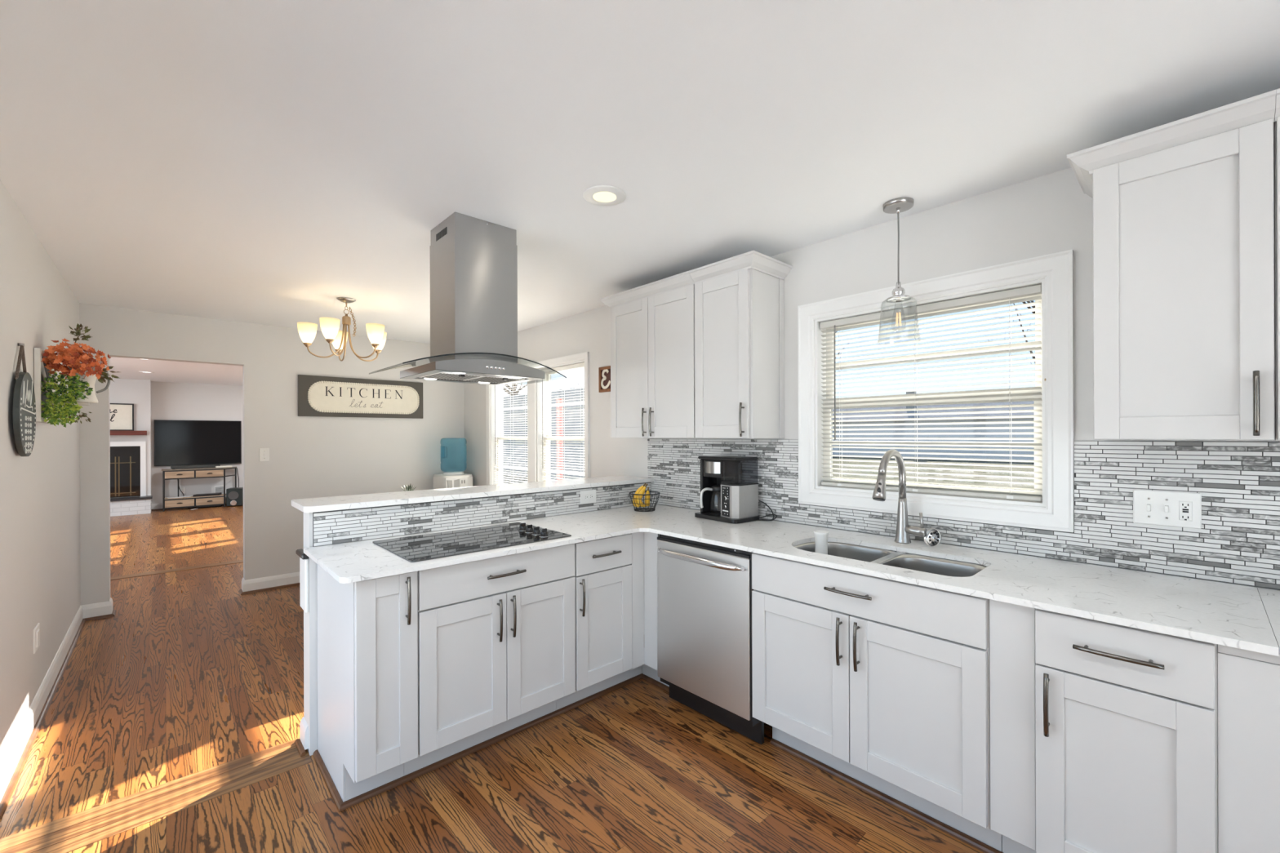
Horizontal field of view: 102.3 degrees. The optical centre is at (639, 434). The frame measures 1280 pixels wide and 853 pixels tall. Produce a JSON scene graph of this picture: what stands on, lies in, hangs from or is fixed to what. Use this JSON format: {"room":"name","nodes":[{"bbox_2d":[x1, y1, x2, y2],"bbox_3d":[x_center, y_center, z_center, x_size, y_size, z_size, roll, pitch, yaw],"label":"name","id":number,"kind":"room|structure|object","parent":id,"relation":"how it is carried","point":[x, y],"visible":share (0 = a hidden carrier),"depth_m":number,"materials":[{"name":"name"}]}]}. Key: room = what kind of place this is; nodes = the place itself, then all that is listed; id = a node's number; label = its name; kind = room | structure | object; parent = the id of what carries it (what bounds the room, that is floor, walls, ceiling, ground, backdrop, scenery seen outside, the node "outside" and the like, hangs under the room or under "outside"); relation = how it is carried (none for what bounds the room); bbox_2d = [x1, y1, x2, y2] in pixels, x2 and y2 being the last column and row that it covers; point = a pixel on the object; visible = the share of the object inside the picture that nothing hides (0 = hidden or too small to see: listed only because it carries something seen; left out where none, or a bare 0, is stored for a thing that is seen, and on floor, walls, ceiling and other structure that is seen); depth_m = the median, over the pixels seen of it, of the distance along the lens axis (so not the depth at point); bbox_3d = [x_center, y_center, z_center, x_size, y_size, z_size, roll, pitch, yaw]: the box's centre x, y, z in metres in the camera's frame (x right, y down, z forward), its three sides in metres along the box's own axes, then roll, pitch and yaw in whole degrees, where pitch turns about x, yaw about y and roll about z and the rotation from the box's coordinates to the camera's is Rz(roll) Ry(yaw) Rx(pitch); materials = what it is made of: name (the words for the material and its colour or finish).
{"room":"kitchen","nodes":[
{"label":"kitchen","id":0,"kind":"room"},
{"bbox_2d":[0,179,79,765],"bbox_3d":[-1.548,0.200,0.884,0.120,2.440,8.240,0,0,-43],"label":"wall","id":1,"kind":"structure","parent":0,"point":[40,491],"depth_m":2.50,"materials":[{"name":"paint"}]},
{"bbox_2d":[13,342,35,456],"bbox_3d":[-2.747,-0.156,2.297,0.031,0.506,0.380,0,0,-43],"label":"round plaque","id":2,"kind":"object","parent":1,"relation":"attached to","point":[24,397],"visible":1,"depth_m":2.25,"materials":[{"name":"wood"}]},
{"bbox_2d":[32,622,39,653],"bbox_3d":[-3.029,1.022,2.591,0.010,0.117,0.140,0,0,-43],"label":"wall plate","id":3,"kind":"object","parent":1,"relation":"attached to","point":[36,633],"visible":1,"depth_m":2.57,"materials":[{"name":"white plastic"}]},
{"bbox_2d":[0,597,115,819],"bbox_3d":[-3.319,1.357,3.023,0.169,0.102,2.930,0,0,-43],"label":"baseboard","id":4,"kind":"structure","parent":1,"relation":"attached to","point":[7,767],"depth_m":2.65,"materials":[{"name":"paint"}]},
{"bbox_2d":[33,323,119,427],"bbox_3d":[-3.088,-0.326,2.862,0.295,0.577,0.567,0,0,-43],"label":"wall planter","id":5,"kind":"object","parent":1,"relation":"attached to","point":[82,377],"visible":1,"depth_m":2.70,"materials":[{"name":"orange plant"}]},
{"bbox_2d":[110,377,151,495],"bbox_3d":[-9.993,0.213,9.080,2.005,2.470,0.299,0,0,-43],"label":"wall","id":6,"kind":"structure","parent":0,"point":[137,393],"depth_m":9.54,"materials":[{"name":"paint"}]},
{"bbox_2d":[110,441,146,497],"bbox_3d":[-9.696,0.646,9.278,1.168,1.049,0.250,0,0,-43],"label":"fireplace","id":7,"kind":"object","parent":6,"relation":"in","point":[127,459],"visible":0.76,"depth_m":9.54,"materials":[{"name":"paint"}]},
{"bbox_2d":[110,431,146,435],"bbox_3d":[-9.726,-0.032,8.973,1.655,0.082,0.219,0,0,-43],"label":"mantel shelf","id":8,"kind":"object","parent":6,"relation":"attached to","point":[112,433],"visible":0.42,"depth_m":9.29,"materials":[{"name":"brown wood"}]},
{"bbox_2d":[110,403,133,431],"bbox_3d":[-9.658,-0.321,9.140,0.982,0.494,0.021,0,0,-43],"label":"framed print","id":9,"kind":"object","parent":8,"relation":"on","point":[122,415],"visible":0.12,"depth_m":9.37,"materials":[{"name":"beige paper"}]},
{"bbox_2d":[0,737,311,852],"bbox_3d":[-1.842,1.421,2.019,0.912,0.003,0.249,0,0,-43],"label":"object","id":10,"kind":"structure","parent":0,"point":[76,831],"depth_m":1.99,"materials":[{"name":"brown wood"}]},
{"bbox_2d":[151,381,243,504],"bbox_3d":[-9.517,0.196,9.791,5.870,2.500,0.100,0,0,-43],"label":"wall","id":11,"kind":"structure","parent":0,"point":[170,401],"depth_m":10.27,"materials":[{"name":"paint"}]},
{"bbox_2d":[180,487,186,493],"bbox_3d":[-9.016,1.097,10.178,0.075,0.125,0.006,0,0,-43],"label":"wall outlet","id":12,"kind":"object","parent":11,"relation":"attached to","point":[183,490],"visible":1,"depth_m":10.18,"materials":[{"name":"white plastic"}]},
{"bbox_2d":[151,498,226,510],"bbox_3d":[-8.332,1.373,10.802,2.765,0.102,0.014,0,0,-43],"label":"baseboard","id":13,"kind":"structure","parent":11,"relation":"attached to","point":[153,506],"depth_m":9.92,"materials":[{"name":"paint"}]},
{"bbox_2d":[154,419,241,466],"bbox_3d":[-8.820,0.157,10.326,1.326,0.890,0.056,0,0,-43],"label":"television","id":14,"kind":"object","parent":11,"relation":"attached to","point":[176,442],"visible":1,"depth_m":10.28,"materials":[{"name":"black plastic"}]},
{"bbox_2d":[213,485,226,493],"bbox_3d":[-8.598,1.141,10.561,0.190,0.195,0.009,0,0,-43],"label":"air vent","id":15,"kind":"object","parent":11,"relation":"in","point":[217,489],"visible":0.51,"depth_m":10.55,"materials":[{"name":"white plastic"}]},
{"bbox_2d":[79,302,464,605],"bbox_3d":[-4.252,0.179,4.077,5.870,2.500,0.120,0,0,-43],"label":"wall","id":16,"kind":"structure","parent":0,"point":[310,456],"depth_m":4.81,"materials":[{"name":"paint"}]},
{"bbox_2d":[259,448,269,461],"bbox_3d":[-3.444,0.184,4.729,0.074,0.121,0.016,0,0,-43],"label":"light switch","id":17,"kind":"object","parent":16,"relation":"attached to","point":[264,452],"visible":1,"depth_m":4.73,"materials":[{"name":"white plastic"}]},
{"bbox_2d":[239,582,299,595],"bbox_3d":[-2.842,1.415,5.350,2.077,0.019,0.152,0,0,-43],"label":"trim","id":18,"kind":"structure","parent":16,"relation":"attached to","point":[241,592],"depth_m":4.72,"materials":[{"name":"white wood"}]},
{"bbox_2d":[241,571,299,591],"bbox_3d":[-2.842,1.355,5.363,2.059,0.102,0.134,0,0,-43],"label":"baseboard","id":19,"kind":"structure","parent":16,"relation":"attached to","point":[256,584],"depth_m":4.75,"materials":[{"name":"paint"}]},
{"bbox_2d":[297,374,422,418],"bbox_3d":[-2.819,-0.376,5.290,1.159,0.394,0.039,0,0,-43],"label":"wall sign","id":20,"kind":"object","parent":16,"relation":"attached to","point":[317,396],"visible":1,"depth_m":5.23,"materials":[{"name":"grey"}]},
{"bbox_2d":[302,506,627,755],"bbox_3d":[-0.733,0.878,3.040,2.101,1.080,0.132,0,0,-43],"label":"wall","id":21,"kind":"structure","parent":0,"point":[310,619],"depth_m":2.29,"materials":[{"name":"paint"}]},
{"bbox_2d":[294,738,305,757],"bbox_3d":[-0.766,1.408,3.040,2.114,0.019,0.148,0,0,-43],"label":"trim","id":22,"kind":"structure","parent":21,"relation":"attached to","point":[298,743],"depth_m":2.32,"materials":[{"name":"brown wood"}]},
{"bbox_2d":[295,548,308,613],"bbox_3d":[-1.515,0.655,2.314,0.030,0.265,0.140,0,0,-43],"label":"hand towel","id":23,"kind":"object","parent":21,"relation":"attached to","point":[304,561],"visible":0.92,"depth_m":2.29,"materials":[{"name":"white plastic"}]},
{"bbox_2d":[299,717,308,750],"bbox_3d":[-0.759,1.349,3.045,2.096,0.102,0.114,0,0,-43],"label":"baseboard","id":24,"kind":"structure","parent":21,"relation":"attached to","point":[304,727],"depth_m":2.32,"materials":[{"name":"paint"}]},
{"bbox_2d":[291,475,653,512],"bbox_3d":[-0.793,0.324,3.086,2.123,0.026,0.355,0,0,-43],"label":"bar","id":25,"kind":"object","parent":21,"relation":"on","point":[366,500],"visible":1,"depth_m":2.75,"materials":[{"name":"white stone"}]},
{"bbox_2d":[312,482,651,546],"bbox_3d":[-0.685,0.415,2.986,2.074,0.156,0.012,0,0,-43],"label":"tile backsplash","id":26,"kind":"structure","parent":21,"relation":"attached to","point":[344,526],"depth_m":2.71,"materials":[{"name":"tile"}]},
{"bbox_2d":[580,489,595,504],"bbox_3d":[-0.329,0.397,3.299,0.125,0.086,0.009,0,0,-43],"label":"outlet","id":27,"kind":"object","parent":26,"relation":"attached to","point":[588,496],"visible":1,"depth_m":3.29,"materials":[{"name":"white plastic"}]},
{"bbox_2d":[312,673,669,812],"bbox_3d":[-0.631,1.408,2.555,1.662,0.019,0.465,0,0,-34],"label":"trim","id":28,"kind":"structure","parent":21,"relation":"attached to","point":[340,806],"depth_m":2.26,"materials":[{"name":"white wood"}]},
{"bbox_2d":[0,505,984,852],"bbox_3d":[-4.041,1.488,3.941,5.990,0.120,16.120,0,0,-43],"label":"floor","id":29,"kind":"structure","parent":0,"point":[190,673],"depth_m":2.20,"materials":[{"name":"brown wood"}]},
{"bbox_2d":[110,495,152,516],"bbox_3d":[-9.723,1.293,8.931,1.855,0.308,0.279,0,0,-43],"label":"hearth","id":30,"kind":"object","parent":29,"relation":"on","point":[122,506],"visible":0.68,"depth_m":9.29,"materials":[{"name":"white brick"}]},
{"bbox_2d":[110,560,243,580],"bbox_3d":[-4.932,1.430,5.432,3.100,0.006,0.160,0,0,-43],"label":"trim","id":31,"kind":"structure","parent":29,"relation":"on","point":[237,561],"depth_m":5.44,"materials":[{"name":"brown wood"}]},
{"bbox_2d":[161,466,236,511],"bbox_3d":[-8.668,1.051,10.184,1.145,0.785,0.339,0,0,-43],"label":"media console","id":32,"kind":"object","parent":29,"relation":"on","point":[193,473],"visible":0.99,"depth_m":10.01,"materials":[{"name":"brown wood"}]},
{"bbox_2d":[168,496,191,498],"bbox_3d":[-8.890,1.204,9.971,0.370,0.008,0.180,0,0,-43],"label":"paper sheets","id":33,"kind":"object","parent":32,"relation":"on","point":[180,496],"visible":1,"depth_m":9.91,"materials":[{"name":"white paper"}]},
{"bbox_2d":[170,464,220,469],"bbox_3d":[-8.760,0.628,10.175,0.740,0.059,0.080,0,0,-43],"label":"soundbar","id":34,"kind":"object","parent":32,"relation":"on","point":[203,465],"visible":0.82,"depth_m":10.12,"materials":[{"name":"plastic"}]},
{"bbox_2d":[164,493,226,499],"bbox_3d":[-8.678,1.215,10.188,1.075,0.014,0.265,0,0,-43],"label":"shelf","id":35,"kind":"object","parent":32,"relation":"attached to","point":[220,496],"depth_m":10.08,"materials":[{"name":"brown wood"}]},
{"bbox_2d":[193,493,221,497],"bbox_3d":[-8.572,1.188,10.224,0.440,0.038,0.140,0,0,-43],"label":"game console","id":36,"kind":"object","parent":32,"relation":"on","point":[208,494],"visible":1,"depth_m":10.16,"materials":[{"name":"black plastic"}]},
{"bbox_2d":[215,465,231,467],"bbox_3d":[-8.389,0.641,10.392,0.070,0.030,0.260,0,0,35],"label":"paper stack","id":37,"kind":"object","parent":32,"relation":"on","point":[227,465],"visible":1,"depth_m":10.36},
{"bbox_2d":[177,467,239,508],"bbox_3d":[-8.645,1.062,10.354,0.962,0.759,0.229,0,0,-43],"label":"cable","id":38,"kind":"object","parent":29,"relation":"on","point":[237,468],"visible":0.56,"depth_m":10.26,"materials":[{"name":"black plastic"}]},
{"bbox_2d":[226,487,243,506],"bbox_3d":[-8.205,1.256,10.476,0.260,0.348,0.287,0,0,-25],"label":"subwoofer","id":39,"kind":"object","parent":29,"relation":"on","point":[234,495],"visible":0.98,"depth_m":10.36,"materials":[{"name":"black plastic"}]},
{"bbox_2d":[316,564,417,802],"bbox_3d":[-1.131,0.969,2.127,0.220,0.900,0.663,0,0,-43],"label":"base cabinet","id":40,"kind":"object","parent":29,"relation":"on","point":[367,630],"visible":0.88,"depth_m":1.94,"materials":[{"name":"paint"}]},
{"bbox_2d":[433,471,472,488],"bbox_3d":[-2.046,0.914,5.685,0.330,1.016,0.351,0,0,-43],"label":"water cooler","id":41,"kind":"object","parent":29,"relation":"on","point":[451,479],"visible":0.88,"depth_m":5.58,"materials":[{"name":"white plastic"}]},
{"bbox_2d":[440,438,466,471],"bbox_3d":[-2.059,0.220,5.696,0.276,0.370,0.274,0,0,-43],"label":"water bottle","id":42,"kind":"object","parent":41,"relation":"on","point":[442,438],"visible":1,"depth_m":5.72,"materials":[{"name":"blue plastic"}]},
{"bbox_2d":[446,479,465,488],"bbox_3d":[-1.976,0.599,5.534,0.190,0.245,0.034,0,0,-43],"label":"water dispenser","id":43,"kind":"object","parent":41,"relation":"on","point":[451,483],"depth_m":5.53,"materials":[{"name":"white plastic"}]},
{"bbox_2d":[403,543,575,775],"bbox_3d":[-0.757,0.967,2.428,0.738,0.900,0.599,0,0,-43],"label":"base cabinet","id":44,"kind":"object","parent":29,"relation":"on","point":[496,636],"visible":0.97,"depth_m":2.20,"materials":[{"name":"paint"}]},
{"bbox_2d":[555,532,669,710],"bbox_3d":[-0.239,0.966,2.862,0.609,0.900,0.663,0,0,-43],"label":"base cabinet","id":45,"kind":"object","parent":29,"relation":"on","point":[615,577],"visible":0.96,"depth_m":2.67,"materials":[{"name":"paint"}]},
{"bbox_2d":[657,533,764,744],"bbox_3d":[0.473,0.957,2.652,0.615,0.888,0.589,0,0,-43],"label":"dishwasher","id":46,"kind":"object","parent":29,"relation":"on","point":[704,590],"visible":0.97,"depth_m":2.45,"materials":[{"name":"silver metal"}]},
{"bbox_2d":[751,552,1002,852],"bbox_3d":[0.980,0.962,2.114,0.599,0.900,0.884,0,0,-43],"label":"base cabinet","id":47,"kind":"object","parent":29,"relation":"on","point":[883,683],"visible":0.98,"depth_m":1.87,"materials":[{"name":"paint"}]},
{"bbox_2d":[303,503,1279,656],"bbox_3d":[0.458,0.501,1.722,2.115,0.023,3.414,0,0,-43],"label":"countertop","id":48,"kind":"structure","parent":47,"relation":"on","point":[1243,617],"depth_m":1.82,"materials":[{"name":"white stone"}]},
{"bbox_2d":[373,522,571,562],"bbox_3d":[-0.780,0.472,2.436,0.753,0.042,0.518,0,0,-43],"label":"cooktop","id":49,"kind":"object","parent":48,"relation":"in","point":[414,548],"visible":1,"depth_m":2.38,"materials":[{"name":"black glass"}]},
{"bbox_2d":[629,490,660,511],"bbox_3d":[0.030,0.433,3.352,0.203,0.115,0.203,0,0,-43],"label":"fruit basket","id":50,"kind":"object","parent":48,"relation":"on","point":[642,509],"visible":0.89,"depth_m":3.31,"materials":[{"name":"black metal"}]},
{"bbox_2d":[632,483,645,507],"bbox_3d":[-0.007,0.393,3.360,0.068,0.156,0.074,0,0,-43],"label":"banana","id":51,"kind":"object","parent":50,"relation":"in","point":[640,488],"visible":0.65,"depth_m":3.36,"materials":[{"name":"yellow food"}]},
{"bbox_2d":[636,483,648,506],"bbox_3d":[0.012,0.390,3.325,0.072,0.152,0.042,0,0,-31],"label":"banana","id":52,"kind":"object","parent":50,"relation":"in","point":[642,491],"visible":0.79,"depth_m":3.31,"materials":[{"name":"yellow food"}]},
{"bbox_2d":[644,487,649,506],"bbox_3d":[0.047,0.399,3.327,0.035,0.129,0.093,0,0,1],"label":"banana","id":53,"kind":"object","parent":50,"relation":"in","point":[646,501],"visible":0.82,"depth_m":3.29,"materials":[{"name":"yellow food"}]},
{"bbox_2d":[694,455,777,524],"bbox_3d":[0.540,0.308,2.980,0.248,0.362,0.440,0,0,-43],"label":"coffee maker","id":54,"kind":"object","parent":48,"relation":"on","point":[724,497],"visible":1,"depth_m":2.95,"materials":[{"name":"black plastic"}]},
{"bbox_2d":[793,542,986,577],"bbox_3d":[0.988,0.601,2.125,0.374,0.189,0.742,0,0,-43],"label":"sink","id":55,"kind":"object","parent":48,"relation":"in","point":[933,565],"visible":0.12,"depth_m":2.14,"materials":[{"name":"metal"}]},
{"bbox_2d":[813,530,828,554],"bbox_3d":[0.823,0.562,2.341,0.068,0.246,0.068,0,0,-43],"label":"tumbler","id":56,"kind":"object","parent":55,"relation":"in","point":[821,537],"visible":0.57,"depth_m":2.32,"materials":[{"name":"white plastic"}]},
{"bbox_2d":[871,449,927,543],"bbox_3d":[1.124,0.276,2.234,0.313,0.423,0.132,0,0,-43],"label":"faucet","id":57,"kind":"object","parent":48,"relation":"on","point":[904,529],"visible":1,"depth_m":2.31,"materials":[{"name":"silver metal"}]},
{"bbox_2d":[923,528,941,546],"bbox_3d":[1.275,0.446,2.243,0.038,0.080,0.082,0,0,-24],"label":"strainer","id":58,"kind":"object","parent":48,"relation":"on","point":[933,538],"visible":1,"depth_m":2.25,"materials":[{"name":"silver metal"}]},
{"bbox_2d":[769,737,1003,852],"bbox_3d":[1.308,1.401,1.598,0.018,0.019,2.085,0,0,-43],"label":"trim","id":59,"kind":"structure","parent":29,"relation":"on","point":[899,805],"depth_m":1.97,"materials":[{"name":"wood"}]},
{"bbox_2d":[989,599,1217,852],"bbox_3d":[1.442,0.960,1.612,0.599,0.900,0.477,0,0,-43],"label":"base cabinet","id":60,"kind":"object","parent":29,"relation":"on","point":[1104,735],"visible":0.95,"depth_m":1.43,"materials":[{"name":"paint"}]},
{"bbox_2d":[1217,644,1279,852],"bbox_3d":[1.719,0.959,1.072,0.157,0.900,0.692,0,0,-43],"label":"panel","id":61,"kind":"object","parent":29,"relation":"on","point":[1248,682],"visible":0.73,"depth_m":1.24,"materials":[{"name":"paint"}]},
{"bbox_3d":[-1.937,1.041,4.297,1.070,0.760,1.610,0,0,-43],"label":"dining table","id":62,"kind":"object","parent":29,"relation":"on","visible":0},
{"bbox_2d":[400,484,415,491],"bbox_3d":[-1.853,0.524,4.136,0.133,0.274,0.131,0,0,-43],"label":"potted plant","id":63,"kind":"object","parent":62,"relation":"on","point":[409,488],"visible":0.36,"depth_m":4.12,"materials":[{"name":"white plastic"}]},
{"bbox_2d":[0,0,1279,386],"bbox_3d":[-4.050,-1.077,3.941,5.990,0.130,16.120,0,0,-43],"label":"ceiling","id":64,"kind":"structure","parent":0,"point":[272,162],"depth_m":1.70,"materials":[{"name":"paint"}]},
{"bbox_2d":[297,297,386,361],"bbox_3d":[-2.216,-0.793,3.887,0.601,0.448,0.581,0,0,-43],"label":"chandelier","id":65,"kind":"object","parent":64,"relation":"hanging from","point":[330,326],"visible":1,"depth_m":3.78,"materials":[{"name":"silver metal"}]},
{"bbox_2d":[371,211,566,385],"bbox_3d":[-0.834,-0.647,2.582,0.820,0.750,0.535,0,0,-43],"label":"range hood","id":66,"kind":"object","parent":64,"relation":"hanging from","point":[473,261],"visible":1,"depth_m":2.46,"materials":[{"name":"metal"}]},
{"bbox_2d":[582,185,626,205],"bbox_3d":[-0.151,-1.020,2.208,0.186,0.007,0.186,0,0,-43],"label":"recessed light","id":67,"kind":"object","parent":64,"relation":"in","point":[601,195],"visible":1,"depth_m":2.19,"materials":[{"name":"white plastic"}]},
{"bbox_2d":[877,197,920,345],"bbox_3d":[1.149,-0.720,2.292,0.171,0.616,0.171,0,0,-43],"label":"pendant light","id":68,"kind":"object","parent":64,"relation":"hanging from","point":[898,205],"visible":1,"depth_m":2.28,"materials":[{"name":"silver metal"}]},
{"bbox_2d":[885,281,911,302],"bbox_3d":[1.149,-0.636,2.292,0.104,0.085,0.104,0,0,-43],"label":"socket","id":69,"kind":"object","parent":68,"relation":"attached to","point":[898,293],"depth_m":2.27,"materials":[{"name":"silver metal"}]},
{"bbox_2d":[463,167,1279,852],"bbox_3d":[-1.879,0.171,5.937,0.140,2.500,16.120,0,0,-43],"label":"wall","id":70,"kind":"structure","parent":0,"point":[1051,213],"depth_m":2.48,"materials":[{"name":"paint"}]},
{"bbox_2d":[485,351,590,484],"bbox_3d":[-0.993,0.033,4.940,0.184,1.426,1.820,0,0,-43],"label":"window","id":71,"kind":"structure","parent":70,"relation":"in","point":[531,385],"depth_m":4.92,"materials":[{"name":"paint"}]},
{"bbox_2d":[493,382,527,484],"bbox_3d":[-1.312,0.032,5.264,0.044,1.278,0.758,0,0,-43],"label":"window blind","id":72,"kind":"object","parent":71,"relation":"attached to","point":[525,392],"visible":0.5,"depth_m":5.28,"materials":[{"name":"white plastic"}]},
{"bbox_2d":[537,360,584,481],"bbox_3d":[-0.658,0.032,4.611,0.138,1.310,0.762,0,0,-43],"label":"window","id":73,"kind":"structure","parent":71,"relation":"attached to","point":[546,415],"depth_m":4.85,"materials":[{"name":"paint"}]},
{"bbox_2d":[540,362,584,480],"bbox_3d":[-0.686,0.030,4.585,0.044,1.278,0.730,0,0,-43],"label":"window blind","id":74,"kind":"object","parent":71,"relation":"attached to","point":[582,364],"visible":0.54,"depth_m":4.58,"materials":[{"name":"white plastic"}]},
{"bbox_2d":[598,365,610,392],"bbox_3d":[-0.220,-0.438,4.013,0.021,0.198,0.300,0,0,-43],"label":"plaque","id":75,"kind":"object","parent":70,"relation":"attached to","point":[604,373],"visible":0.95,"depth_m":4.07,"materials":[{"name":"brown wood"}]},
{"bbox_2d":[600,271,695,438],"bbox_3d":[0.137,-0.458,3.371,0.366,0.958,0.818,0,0,-43],"label":"upper cabinet","id":76,"kind":"object","parent":70,"relation":"attached to","point":[652,324],"visible":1,"depth_m":3.22,"materials":[{"name":"paint"}]},
{"bbox_2d":[688,250,792,438],"bbox_3d":[0.564,-0.460,2.907,0.366,0.958,0.442,0,0,-43],"label":"upper cabinet","id":77,"kind":"object","parent":70,"relation":"attached to","point":[740,336],"visible":1,"depth_m":2.81,"materials":[{"name":"paint"}]},
{"bbox_2d":[797,249,1074,532],"bbox_3d":[1.317,-0.166,2.446,0.165,1.079,1.159,0,0,-43],"label":"window","id":78,"kind":"structure","parent":70,"relation":"in","point":[1055,271],"depth_m":2.22,"materials":[{"name":"paint"}]},
{"bbox_2d":[819,284,1042,501],"bbox_3d":[1.299,-0.168,2.430,0.044,0.875,0.955,0,0,-43],"label":"window blind","id":79,"kind":"object","parent":78,"relation":"attached to","point":[1011,294],"visible":0.95,"depth_m":2.36,"materials":[{"name":"white plastic"}]},
{"bbox_2d":[647,439,1279,590],"bbox_3d":[1.226,0.256,2.453,0.012,0.462,3.447,0,0,-43],"label":"tile backsplash","id":80,"kind":"structure","parent":70,"relation":"attached to","point":[1237,541],"depth_m":1.88,"materials":[{"name":"tile"}]},
{"bbox_2d":[1133,489,1201,528],"bbox_3d":[1.821,0.256,1.785,0.017,0.120,0.166,0,0,-43],"label":"switch plate","id":81,"kind":"object","parent":80,"relation":"attached to","point":[1161,508],"visible":1,"depth_m":1.78,"materials":[{"name":"white plastic"}]},
{"bbox_2d":[1178,500,1192,521],"bbox_3d":[1.854,0.259,1.752,0.002,0.069,0.033,0,0,-43],"label":"receptacle","id":82,"kind":"object","parent":81,"relation":"attached to","point":[1185,507],"depth_m":1.75,"materials":[{"name":"white plastic"}]},
{"bbox_2d":[1066,89,1275,439],"bbox_3d":[1.698,-0.456,1.671,0.374,0.942,0.437,0,0,-43],"label":"upper cabinet","id":83,"kind":"object","parent":70,"relation":"attached to","point":[1184,309],"visible":1,"depth_m":1.54,"materials":[{"name":"paint"}]},
{"bbox_2d":[1274,88,1279,439],"bbox_3d":[1.978,-0.457,1.367,0.374,0.942,0.388,0,0,-43],"label":"upper cabinet","id":84,"kind":"object","parent":70,"relation":"attached to","point":[1277,117],"visible":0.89,"depth_m":1.41,"materials":[{"name":"paint"}]},
{"label":"outside","id":85,"kind":"structure","parent":0,"visible":0},
{"bbox_2d":[502,456,1034,491],"bbox_3d":[4.263,2.001,17.518,150.000,0.300,160.000,0,0,-43],"label":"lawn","id":86,"kind":"structure","parent":85,"point":[1004,463],"depth_m":24.71,"materials":[{"name":"white"}]},
{"bbox_2d":[503,382,527,395],"bbox_3d":[-7.356,-2.407,30.184,5.759,8.611,5.329,0,0,-17],"label":"bare tree","id":87,"kind":"object","parent":86,"relation":"on","point":[515,393],"visible":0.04,"depth_m":29.96,"materials":[{"name":"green plant"}]},
{"bbox_2d":[502,386,584,479],"bbox_3d":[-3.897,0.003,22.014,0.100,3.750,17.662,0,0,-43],"label":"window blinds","id":88,"kind":"object","parent":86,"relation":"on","point":[553,424],"visible":0.1,"depth_m":21.63,"materials":[{"name":"white plastic"}]},
{"bbox_2d":[554,396,564,479],"bbox_3d":[-1.959,0.476,12.621,0.180,2.790,0.180,0,0,-43],"label":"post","id":89,"kind":"object","parent":86,"relation":"on","point":[560,399],"visible":0.5,"depth_m":12.57,"materials":[{"name":"white wood"}]},
{"bbox_2d":[832,391,1034,460],"bbox_3d":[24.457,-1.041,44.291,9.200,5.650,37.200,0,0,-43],"label":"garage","id":90,"kind":"structure","parent":86,"relation":"on","point":[1016,452],"depth_m":40.23,"materials":[{"name":"grey"}]},
{"bbox_2d":[986,300,1035,364],"bbox_3d":[19.548,-5.229,23.314,10.016,14.071,8.023,0,0,-43],"label":"bare tree","id":91,"kind":"object","parent":86,"relation":"on","point":[1032,301],"visible":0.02,"depth_m":23.66,"materials":[{"name":"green plant"}]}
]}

